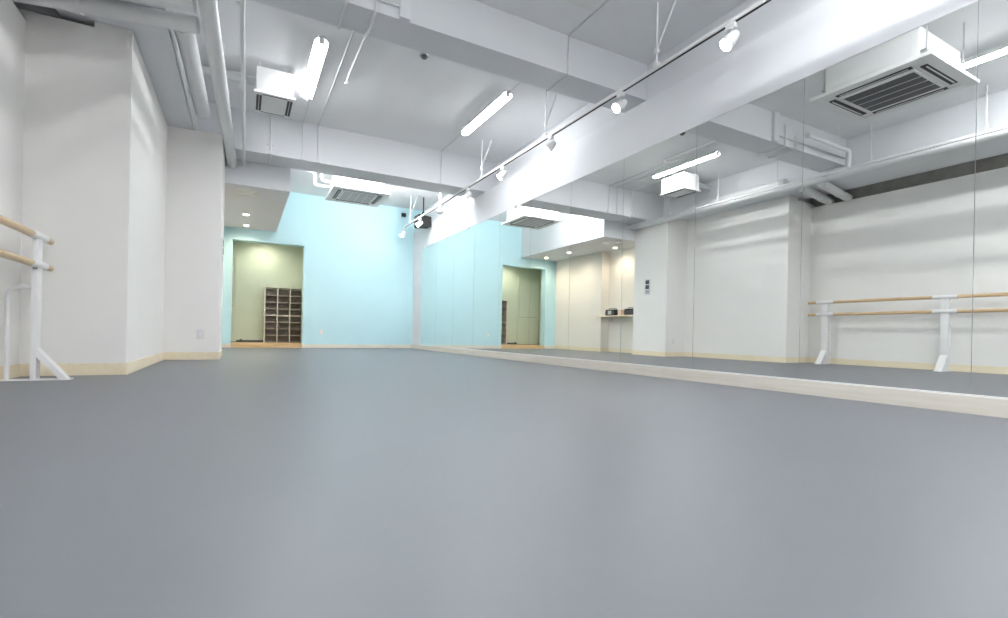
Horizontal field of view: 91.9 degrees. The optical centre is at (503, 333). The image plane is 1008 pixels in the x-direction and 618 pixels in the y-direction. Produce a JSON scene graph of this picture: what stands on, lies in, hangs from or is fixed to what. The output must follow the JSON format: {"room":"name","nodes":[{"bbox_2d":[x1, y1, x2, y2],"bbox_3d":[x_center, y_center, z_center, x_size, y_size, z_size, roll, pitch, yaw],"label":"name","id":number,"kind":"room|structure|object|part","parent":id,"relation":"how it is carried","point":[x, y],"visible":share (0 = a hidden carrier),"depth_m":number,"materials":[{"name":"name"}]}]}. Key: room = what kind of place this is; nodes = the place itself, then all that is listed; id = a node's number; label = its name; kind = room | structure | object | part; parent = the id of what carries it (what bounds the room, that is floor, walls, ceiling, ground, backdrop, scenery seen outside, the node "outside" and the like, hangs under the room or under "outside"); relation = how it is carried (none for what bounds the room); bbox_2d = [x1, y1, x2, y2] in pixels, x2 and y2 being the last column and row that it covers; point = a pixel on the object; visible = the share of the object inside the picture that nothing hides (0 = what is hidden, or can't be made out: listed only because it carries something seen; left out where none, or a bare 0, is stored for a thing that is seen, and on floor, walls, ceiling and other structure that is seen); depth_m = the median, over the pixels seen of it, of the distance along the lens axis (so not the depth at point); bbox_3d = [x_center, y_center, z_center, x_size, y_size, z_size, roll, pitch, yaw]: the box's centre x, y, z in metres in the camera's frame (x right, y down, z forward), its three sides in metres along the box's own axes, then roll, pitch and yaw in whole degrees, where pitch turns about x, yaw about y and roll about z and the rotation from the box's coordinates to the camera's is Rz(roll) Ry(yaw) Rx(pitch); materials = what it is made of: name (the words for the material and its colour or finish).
{"room":"exercise studio","nodes":[
{"label":"exercise studio","id":0,"kind":"room"},
{"bbox_2d":[0,0,25,366],"bbox_3d":[-2.154,-1.098,0.439,0.120,2.990,8.230,1,0,-28],"label":"wall","id":1,"kind":"structure","parent":0,"point":[12,22],"depth_m":3.89,"materials":[{"name":"white paint"}]},
{"bbox_2d":[10,0,199,34],"bbox_3d":[-3.263,-2.661,3.995,1.313,0.152,0.152,1,0,-18],"label":"pipe","id":2,"kind":"object","parent":1,"relation":"attached to","point":[111,9],"visible":0.99,"depth_m":4.00,"materials":[{"name":"white metal"}]},
{"bbox_2d":[0,349,221,378],"bbox_3d":[-2.752,0.333,2.120,1.066,0.105,11.694,1,0,-21],"label":"baseboard","id":3,"kind":"structure","parent":1,"relation":"attached to","point":[71,369],"depth_m":4.37,"materials":[{"name":"brown wood"}]},
{"bbox_2d":[123,0,196,13],"bbox_3d":[-3.116,-2.658,3.722,1.313,0.152,0.152,1,0,-18],"label":"pipe","id":4,"kind":"object","parent":1,"relation":"attached to","point":[188,6],"visible":1,"depth_m":3.85,"materials":[{"name":"white metal"}]},
{"bbox_2d":[17,8,166,363],"bbox_3d":[-4.333,-1.212,5.267,0.840,3.130,2.340,1,0,-28],"label":"wall pillar","id":5,"kind":"structure","parent":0,"point":[95,135],"depth_m":4.31,"materials":[{"name":"white paint"}]},
{"bbox_2d":[163,125,224,351],"bbox_3d":[-5.168,-1.227,6.730,2.210,3.126,1.030,1,0,-28],"label":"wall","id":6,"kind":"structure","parent":0,"point":[195,177],"depth_m":6.65,"materials":[{"name":"white paint"}]},
{"bbox_2d":[197,330,203,338],"bbox_3d":[-4.167,0.007,6.689,0.080,0.120,0.012,1,0,-28],"label":"wall outlet","id":7,"kind":"object","parent":6,"relation":"attached to","point":[200,333],"visible":1,"depth_m":6.68,"materials":[{"name":"white plastic"}]},
{"bbox_2d":[222,238,223,262],"bbox_3d":[-4.217,-1.250,7.314,0.018,0.350,0.160,1,0,-28],"label":"switch panel","id":8,"kind":"object","parent":6,"relation":"attached to","point":[222,238],"visible":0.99,"depth_m":7.24,"materials":[{"name":"grey plastic"}]},
{"bbox_2d":[224,158,290,231],"bbox_3d":[-5.862,-2.913,9.092,3.160,0.990,3.820,1,0,-28],"label":"ceiling","id":9,"kind":"structure","parent":0,"point":[271,183],"depth_m":8.44,"materials":[{"name":"paint"}]},
{"bbox_2d":[236,0,244,166],"bbox_3d":[-1.478,-2.640,2.708,0.066,0.056,11.580,1,0,-28],"label":"pipe","id":10,"kind":"object","parent":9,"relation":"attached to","point":[241,3],"visible":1,"depth_m":4.84,"materials":[{"name":"white metal"}]},
{"bbox_2d":[235,190,256,196],"bbox_3d":[-4.386,-2.384,8.289,0.330,0.008,0.300,1,0,-28],"label":"ceiling vent","id":11,"kind":"object","parent":9,"relation":"in","point":[237,192],"visible":1,"depth_m":8.28,"materials":[{"name":"white metal"}]},
{"bbox_3d":[-4.386,-2.385,8.289,0.270,0.006,0.240,1,0,-28],"label":"vent plate","id":12,"kind":"part","parent":11,"relation":"part of","materials":[{"name":"white plastic"}]},
{"bbox_2d":[231,342,300,343],"bbox_3d":[-6.202,0.274,12.019,2.480,0.085,1.560,1,0,-28],"label":"floor","id":13,"kind":"structure","parent":0,"point":[231,342],"depth_m":12.17,"materials":[{"name":"brown wood"}]},
{"bbox_2d":[263,287,301,342],"bbox_3d":[-5.795,-0.477,12.800,0.920,1.433,0.354,1,0,-28],"label":"shoe rack","id":14,"kind":"object","parent":13,"relation":"on","point":[282,323],"visible":0.91,"depth_m":12.86,"materials":[{"name":"laminate"}]},
{"bbox_3d":[-6.188,-0.476,12.592,0.024,1.415,0.350,1,0,-28],"label":"upright panel","id":15,"kind":"part","parent":14,"relation":"part of","materials":[{"name":"laminate"}]},
{"bbox_3d":[-5.927,-0.471,12.732,0.024,1.415,0.350,1,0,-28],"label":"upright panel","id":16,"kind":"part","parent":14,"relation":"part of","materials":[{"name":"laminate"}]},
{"bbox_3d":[-5.666,-0.466,12.871,0.024,1.415,0.350,1,0,-28],"label":"upright panel","id":17,"kind":"part","parent":14,"relation":"part of","materials":[{"name":"laminate"}]},
{"bbox_3d":[-5.405,-0.461,13.011,0.024,1.415,0.350,1,0,-28],"label":"upright panel","id":18,"kind":"part","parent":14,"relation":"part of","materials":[{"name":"laminate"}]},
{"bbox_2d":[233,241,302,339],"bbox_3d":[-6.259,-1.135,12.189,2.750,2.900,1.480,1,0,-28],"label":"wall","id":19,"kind":"structure","parent":0,"point":[260,265],"depth_m":12.77,"materials":[{"name":"green paint"}]},
{"bbox_2d":[231,254,237,341],"bbox_3d":[-7.228,-0.930,12.327,0.840,2.250,0.035,1,0,-28],"label":"door","id":20,"kind":"structure","parent":19,"relation":"in","point":[235,256],"depth_m":12.48,"materials":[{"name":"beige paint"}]},
{"bbox_2d":[236,340,262,341],"bbox_3d":[-6.563,0.196,12.695,2.480,0.055,0.025,1,0,-28],"label":"baseboard","id":21,"kind":"structure","parent":19,"relation":"attached to","point":[236,340],"depth_m":12.67,"materials":[{"name":"grey plastic"}]},
{"bbox_2d":[222,192,422,344],"bbox_3d":[-5.128,-1.528,11.809,7.070,3.730,0.250,1,0,-28],"label":"wall","id":22,"kind":"structure","parent":0,"point":[357,280],"depth_m":12.28,"materials":[{"name":"teal paint"}]},
{"bbox_2d":[231,344,301,347],"bbox_3d":[-5.559,0.285,11.460,1.515,0.088,0.032,1,0,-28],"label":"trim","id":23,"kind":"structure","parent":22,"relation":"attached to","point":[232,345],"depth_m":11.44,"materials":[{"name":"brown wood"}]},
{"bbox_2d":[221,344,410,347],"bbox_3d":[-4.522,0.305,12.004,4.580,0.090,0.014,1,0,-28],"label":"baseboard","id":24,"kind":"structure","parent":22,"relation":"attached to","point":[222,345],"depth_m":12.28,"materials":[{"name":"beige wood"}]},
{"bbox_2d":[179,0,746,210],"bbox_3d":[-1.444,-3.395,4.903,7.170,0.150,15.870,1,0,-28],"label":"ceiling","id":25,"kind":"structure","parent":0,"point":[393,93],"depth_m":6.24,"materials":[{"name":"paint"}]},
{"bbox_2d":[13,0,196,129],"bbox_3d":[-2.656,-3.044,1.743,1.860,0.600,11.040,1,0,-28],"label":"beam","id":26,"kind":"structure","parent":25,"relation":"attached to","point":[155,44],"depth_m":4.89,"materials":[{"name":"paint"}]},
{"bbox_2d":[164,8,195,129],"bbox_3d":[-1.829,-2.747,2.196,0.028,0.028,11.010,1,0,-28],"label":"conduit","id":27,"kind":"object","parent":26,"relation":"attached to","point":[171,31],"visible":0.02,"depth_m":5.20,"materials":[{"name":"white metal"}]},
{"bbox_2d":[174,12,209,118],"bbox_3d":[-3.424,-2.869,5.396,0.190,0.190,2.101,1,0,-27],"label":"duct","id":28,"kind":"object","parent":26,"relation":"attached to","point":[187,42],"visible":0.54,"depth_m":5.19,"materials":[{"name":"white metal"}]},
{"bbox_2d":[253,62,295,118],"bbox_3d":[-2.977,-3.147,6.313,0.470,0.406,0.630,1,0,-28],"label":"air conditioner","id":29,"kind":"object","parent":25,"relation":"hanging from","point":[274,91],"visible":1,"depth_m":6.11,"materials":[{"name":"white plastic"}]},
{"bbox_2d":[201,65,255,86],"bbox_3d":[-3.499,-3.221,6.072,0.732,0.129,0.131,1,0,-22],"label":"hose","id":30,"kind":"object","parent":29,"relation":"attached to","point":[231,75],"visible":0.55,"depth_m":6.08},
{"bbox_2d":[262,95,285,115],"bbox_3d":[-2.981,-2.949,6.313,0.250,0.010,0.500,1,0,-28],"label":"grille","id":31,"kind":"object","parent":29,"relation":"attached to","point":[273,105],"depth_m":6.29,"materials":[{"name":"white plastic"}]},
{"bbox_3d":[-2.981,-2.965,6.313,0.470,0.030,0.630,1,0,-28],"label":"ceiling panel","id":32,"kind":"part","parent":29,"relation":"part of","materials":[{"name":"white plastic"}]},
{"bbox_2d":[301,35,328,99],"bbox_3d":[-2.397,-3.293,6.123,0.148,0.092,1.530,1,0,-28],"label":"ceiling lamp","id":33,"kind":"object","parent":25,"relation":"attached to","point":[320,45],"visible":1,"depth_m":5.95,"materials":[{"name":"white plastic"}]},
{"bbox_2d":[304,41,324,98],"bbox_3d":[-2.397,-3.270,6.123,0.076,0.046,1.450,1,0,-28],"label":"diffuser","id":34,"kind":"object","parent":33,"relation":"attached to","point":[318,52],"depth_m":6.04,"materials":[{"name":"white plastic"}]},
{"bbox_2d":[316,0,353,162],"bbox_3d":[-2.083,-3.024,6.068,0.262,0.611,3.958,1,0,-24],"label":"conduit","id":35,"kind":"object","parent":25,"relation":"attached to","point":[346,2],"visible":0.8,"depth_m":6.20,"materials":[{"name":"white metal"}]},
{"bbox_2d":[196,102,497,197],"bbox_3d":[-3.228,-3.053,8.006,6.770,0.604,0.540,1,0,-28],"label":"beam","id":36,"kind":"structure","parent":25,"relation":"attached to","point":[342,153],"depth_m":8.13,"materials":[{"name":"paint"}]},
{"bbox_2d":[266,115,274,165],"bbox_3d":[-3.477,-3.047,7.294,0.120,0.632,1.520,1,0,-28],"label":"conduit","id":37,"kind":"object","parent":36,"relation":"attached to","point":[270,152],"visible":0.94,"depth_m":7.48,"materials":[{"name":"white metal"}]},
{"bbox_2d":[301,99,310,160],"bbox_3d":[-2.976,-3.043,7.328,0.050,0.614,0.887,1,0,-28],"label":"conduit","id":38,"kind":"object","parent":36,"relation":"attached to","point":[302,156],"visible":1,"depth_m":7.70,"materials":[{"name":"white metal"}]},
{"bbox_2d":[344,35,364,84],"bbox_3d":[-1.650,-3.107,5.580,0.158,0.426,1.815,1,0,-24],"label":"pipe","id":39,"kind":"object","parent":25,"relation":"attached to","point":[363,40],"visible":0.51,"depth_m":5.93,"materials":[{"name":"white metal"}]},
{"bbox_2d":[325,175,389,206],"bbox_3d":[-2.934,-3.030,9.742,1.060,0.638,1.100,1,0,-28],"label":"air conditioner","id":40,"kind":"object","parent":25,"relation":"hanging from","point":[345,190],"visible":0.92,"depth_m":9.50,"materials":[{"name":"white plastic"}]},
{"bbox_2d":[307,171,331,188],"bbox_3d":[-3.799,-3.077,9.504,0.840,0.380,0.060,1,0,-28],"label":"pipe","id":41,"kind":"object","parent":40,"relation":"attached to","point":[313,173],"visible":0.57,"depth_m":9.55,"materials":[{"name":"white plastic"}]},
{"bbox_2d":[320,173,333,183],"bbox_3d":[-3.657,-3.094,9.240,0.841,0.364,0.044,1,0,-28],"label":"drain pipe","id":42,"kind":"object","parent":40,"relation":"attached to","point":[321,174],"visible":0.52,"depth_m":9.34,"materials":[{"name":"white plastic"}]},
{"bbox_3d":[-3.334,-2.922,9.528,0.004,0.210,0.720,1,0,-28],"label":"plate","id":43,"kind":"part","parent":40,"relation":"part of","materials":[{"name":"white plastic"}]},
{"bbox_2d":[337,190,377,203],"bbox_3d":[-2.940,-2.724,9.742,0.660,0.014,0.680,1,0,-28],"label":"grille","id":44,"kind":"object","parent":40,"relation":"attached to","point":[344,195],"depth_m":9.70,"materials":[{"name":"white plastic"}]},
{"bbox_3d":[-2.940,-2.737,9.742,1.060,0.035,1.100,1,0,-28],"label":"ceiling panel","id":45,"kind":"part","parent":40,"relation":"part of","materials":[{"name":"white plastic"}]},
{"bbox_2d":[414,197,430,228],"bbox_3d":[-1.985,-2.955,11.896,0.338,0.750,0.320,1,0,-28],"label":"speaker","id":46,"kind":"object","parent":25,"relation":"attached to","point":[426,220],"visible":0.72,"depth_m":11.80},
{"bbox_2d":[419,52,428,59],"bbox_3d":[-0.948,-3.290,5.788,0.120,0.040,0.120,1,0,-28],"label":"smoke detector","id":47,"kind":"object","parent":25,"relation":"attached to","point":[424,56],"visible":0.94,"depth_m":5.76,"materials":[{"name":"grey plastic"}]},
{"bbox_2d":[251,0,646,112],"bbox_3d":[-0.522,-3.088,4.929,4.910,0.426,0.400,1,0,-28],"label":"beam","id":48,"kind":"structure","parent":25,"relation":"attached to","point":[472,33],"depth_m":5.01,"materials":[{"name":"paint"}]},
{"bbox_2d":[363,0,377,40],"bbox_3d":[-1.244,-3.021,4.549,0.028,0.328,0.469,1,0,-28],"label":"conduit","id":49,"kind":"object","parent":48,"relation":"attached to","point":[376,1],"visible":1,"depth_m":4.45,"materials":[{"name":"white metal"}]},
{"bbox_2d":[378,0,399,6],"bbox_3d":[-1.751,-3.006,4.022,1.810,0.024,0.024,1,0,-28],"label":"conduit","id":50,"kind":"object","parent":48,"relation":"attached to","point":[384,1],"visible":1,"depth_m":4.40,"materials":[{"name":"white metal"}]},
{"bbox_2d":[399,0,410,21],"bbox_3d":[-0.905,-3.094,4.469,0.100,0.430,0.050,1,0,-28],"label":"beam trunking","id":51,"kind":"structure","parent":48,"relation":"attached to","point":[405,5],"depth_m":4.45,"materials":[{"name":"paint"}]},
{"bbox_2d":[440,134,461,184],"bbox_3d":[-0.922,-2.993,8.418,0.044,0.628,0.906,1,0,-29],"label":"conduit","id":52,"kind":"object","parent":25,"relation":"attached to","point":[460,134],"visible":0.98,"depth_m":8.79,"materials":[{"name":"white metal"}]},
{"bbox_2d":[459,89,512,135],"bbox_3d":[-0.303,-3.251,7.257,0.148,0.092,1.530,1,0,-28],"label":"ceiling lamp","id":53,"kind":"object","parent":25,"relation":"attached to","point":[506,95],"visible":1,"depth_m":7.11,"materials":[{"name":"white plastic"}]},
{"bbox_2d":[510,0,608,91],"bbox_3d":[0.642,-3.055,5.486,0.036,0.442,2.521,1,0,-27],"label":"conduit","id":54,"kind":"object","parent":25,"relation":"attached to","point":[605,2],"visible":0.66,"depth_m":5.34,"materials":[{"name":"white metal"}]},
{"bbox_2d":[404,0,771,226],"bbox_3d":[0.534,-2.946,6.747,0.159,0.673,12.557,1,0,-28],"label":"track","id":55,"kind":"object","parent":25,"relation":"hanging from","point":[657,65],"visible":0.96,"depth_m":5.12,"materials":[{"name":"white metal"}]},
{"bbox_2d":[400,228,404,236],"bbox_3d":[-2.581,-2.564,12.402,0.150,0.217,0.113,1,0,-28],"label":"track spotlight","id":56,"kind":"object","parent":55,"relation":"attached to","point":[402,233],"visible":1,"depth_m":12.37,"materials":[{"name":"white metal"}]},
{"bbox_2d":[416,218,422,226],"bbox_3d":[-1.944,-2.554,11.222,0.169,0.213,0.113,1,0,-28],"label":"track spotlight","id":57,"kind":"object","parent":55,"relation":"hanging from","point":[419,223],"visible":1,"depth_m":11.18,"materials":[{"name":"white metal"}]},
{"bbox_2d":[437,205,444,213],"bbox_3d":[-1.299,-2.557,10.027,0.158,0.180,0.110,1,0,38],"label":"track spotlight","id":58,"kind":"object","parent":55,"relation":"hanging from","point":[439,211],"visible":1,"depth_m":10.00,"materials":[{"name":"white metal"}]},
{"bbox_2d":[463,188,471,199],"bbox_3d":[-0.667,-2.526,8.839,0.163,0.217,0.110,1,0,-6],"label":"track spotlight","id":59,"kind":"object","parent":55,"relation":"hanging from","point":[468,193],"visible":1,"depth_m":8.80,"materials":[{"name":"white metal"}]},
{"bbox_3d":[-0.380,-2.983,8.331,0.017,0.631,0.018,1,0,-28],"label":"hanger rod","id":60,"kind":"part","parent":55,"relation":"part of","materials":[{"name":"white metal"}]},
{"bbox_2d":[497,166,506,179],"bbox_3d":[-0.028,-2.514,7.647,0.164,0.216,0.110,1,0,-16],"label":"track spotlight","id":61,"kind":"object","parent":55,"relation":"hanging from","point":[503,173],"visible":1,"depth_m":7.61,"materials":[{"name":"white metal"}]},
{"bbox_3d":[0.565,-2.964,6.569,0.017,0.631,0.018,1,0,-28],"label":"hanger rod","id":62,"kind":"part","parent":55,"relation":"part of","materials":[{"name":"white metal"}]},
{"bbox_2d":[544,135,555,152],"bbox_3d":[0.611,-2.501,6.456,0.162,0.217,0.110,1,0,-10],"label":"track spotlight","id":63,"kind":"object","parent":55,"relation":"hanging from","point":[550,146],"visible":1,"depth_m":6.42,"materials":[{"name":"white metal"}]},
{"bbox_3d":[0.648,-3.045,6.555,0.177,0.470,0.014,1,0,9],"label":"brace rod","id":64,"kind":"part","parent":55,"relation":"part of","materials":[{"name":"white metal"}]},
{"bbox_2d":[612,91,626,112],"bbox_3d":[1.249,-2.489,5.264,0.166,0.215,0.113,1,0,-28],"label":"track spotlight","id":65,"kind":"object","parent":55,"relation":"hanging from","point":[620,104],"visible":1,"depth_m":5.23,"materials":[{"name":"white metal"}]},
{"bbox_3d":[1.510,-2.945,4.806,0.017,0.631,0.018,1,0,-28],"label":"hanger rod","id":66,"kind":"part","parent":55,"relation":"part of","materials":[{"name":"white metal"}]},
{"bbox_3d":[1.593,-3.026,4.793,0.177,0.470,0.014,1,0,9],"label":"brace rod","id":67,"kind":"part","parent":55,"relation":"part of","materials":[{"name":"white metal"}]},
{"bbox_2d":[720,21,739,50],"bbox_3d":[1.889,-2.475,4.066,0.162,0.217,0.110,1,0,-4],"label":"track spotlight","id":68,"kind":"object","parent":55,"relation":"hanging from","point":[731,38],"visible":1,"depth_m":4.04,"materials":[{"name":"white metal"}]},
{"bbox_3d":[-2.051,-3.037,3.293,0.024,0.590,0.040,1,0,-28],"label":"hanger","id":69,"kind":"object","parent":25,"relation":"hanging from","visible":0},
{"bbox_2d":[198,0,236,167],"bbox_3d":[-1.667,-2.661,2.606,0.202,0.175,11.580,1,0,-28],"label":"pipe","id":70,"kind":"object","parent":69,"relation":"hanging from","point":[209,13],"visible":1,"depth_m":4.88,"materials":[{"name":"white metal"}]},
{"bbox_2d":[0,348,1007,617],"bbox_3d":[-1.883,0.477,5.577,7.170,0.150,17.400,1,0,-28],"label":"floor","id":71,"kind":"structure","parent":0,"point":[247,482],"depth_m":1.33,"materials":[{"name":"grey plastic"}]},
{"bbox_2d":[0,215,73,380],"bbox_3d":[-2.853,-0.201,2.291,0.450,1.168,4.137,1,0,-28],"label":"ballet barre","id":72,"kind":"object","parent":71,"relation":"on","point":[37,354],"visible":1,"depth_m":3.79,"materials":[{"name":"white metal"}]},
{"bbox_3d":[-2.840,-0.529,2.279,0.054,0.054,4.110,1,0,-28],"label":"wooden rail","id":73,"kind":"part","parent":72,"relation":"part of","materials":[{"name":"brown wood"}]},
{"bbox_3d":[-2.836,-0.752,2.279,0.054,0.054,4.110,1,0,-28],"label":"wooden rail","id":74,"kind":"part","parent":72,"relation":"part of","materials":[{"name":"brown wood"}]},
{"bbox_3d":[-3.683,-0.189,3.838,0.036,1.090,0.100,1,0,-28],"label":"stand post","id":75,"kind":"part","parent":72,"relation":"part of","materials":[{"name":"white metal"}]},
{"bbox_2d":[424,0,823,221],"bbox_3d":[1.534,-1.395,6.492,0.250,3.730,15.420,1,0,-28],"label":"beam","id":76,"kind":"structure","parent":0,"point":[773,14],"depth_m":5.49,"materials":[{"name":"paint"}]},
{"bbox_2d":[412,0,976,344],"bbox_3d":[1.305,-1.099,6.373,0.256,3.130,15.420,1,0,-28],"label":"wall","id":77,"kind":"structure","parent":0,"point":[828,33],"depth_m":4.75,"materials":[{"name":"white paint"}]},
{"bbox_2d":[411,344,1007,417],"bbox_3d":[1.150,0.409,6.306,0.028,0.108,15.420,1,0,-28],"label":"baseboard","id":78,"kind":"structure","parent":77,"relation":"attached to","point":[992,407],"depth_m":3.97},
{"bbox_2d":[420,0,1007,399],"bbox_3d":[1.342,-0.886,6.001,0.022,2.490,14.625,1,0,-28],"label":"wall mirror","id":79,"kind":"object","parent":77,"relation":"attached to","point":[845,222],"visible":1,"depth_m":4.01,"materials":[{"name":"clear glass"}]}
]}

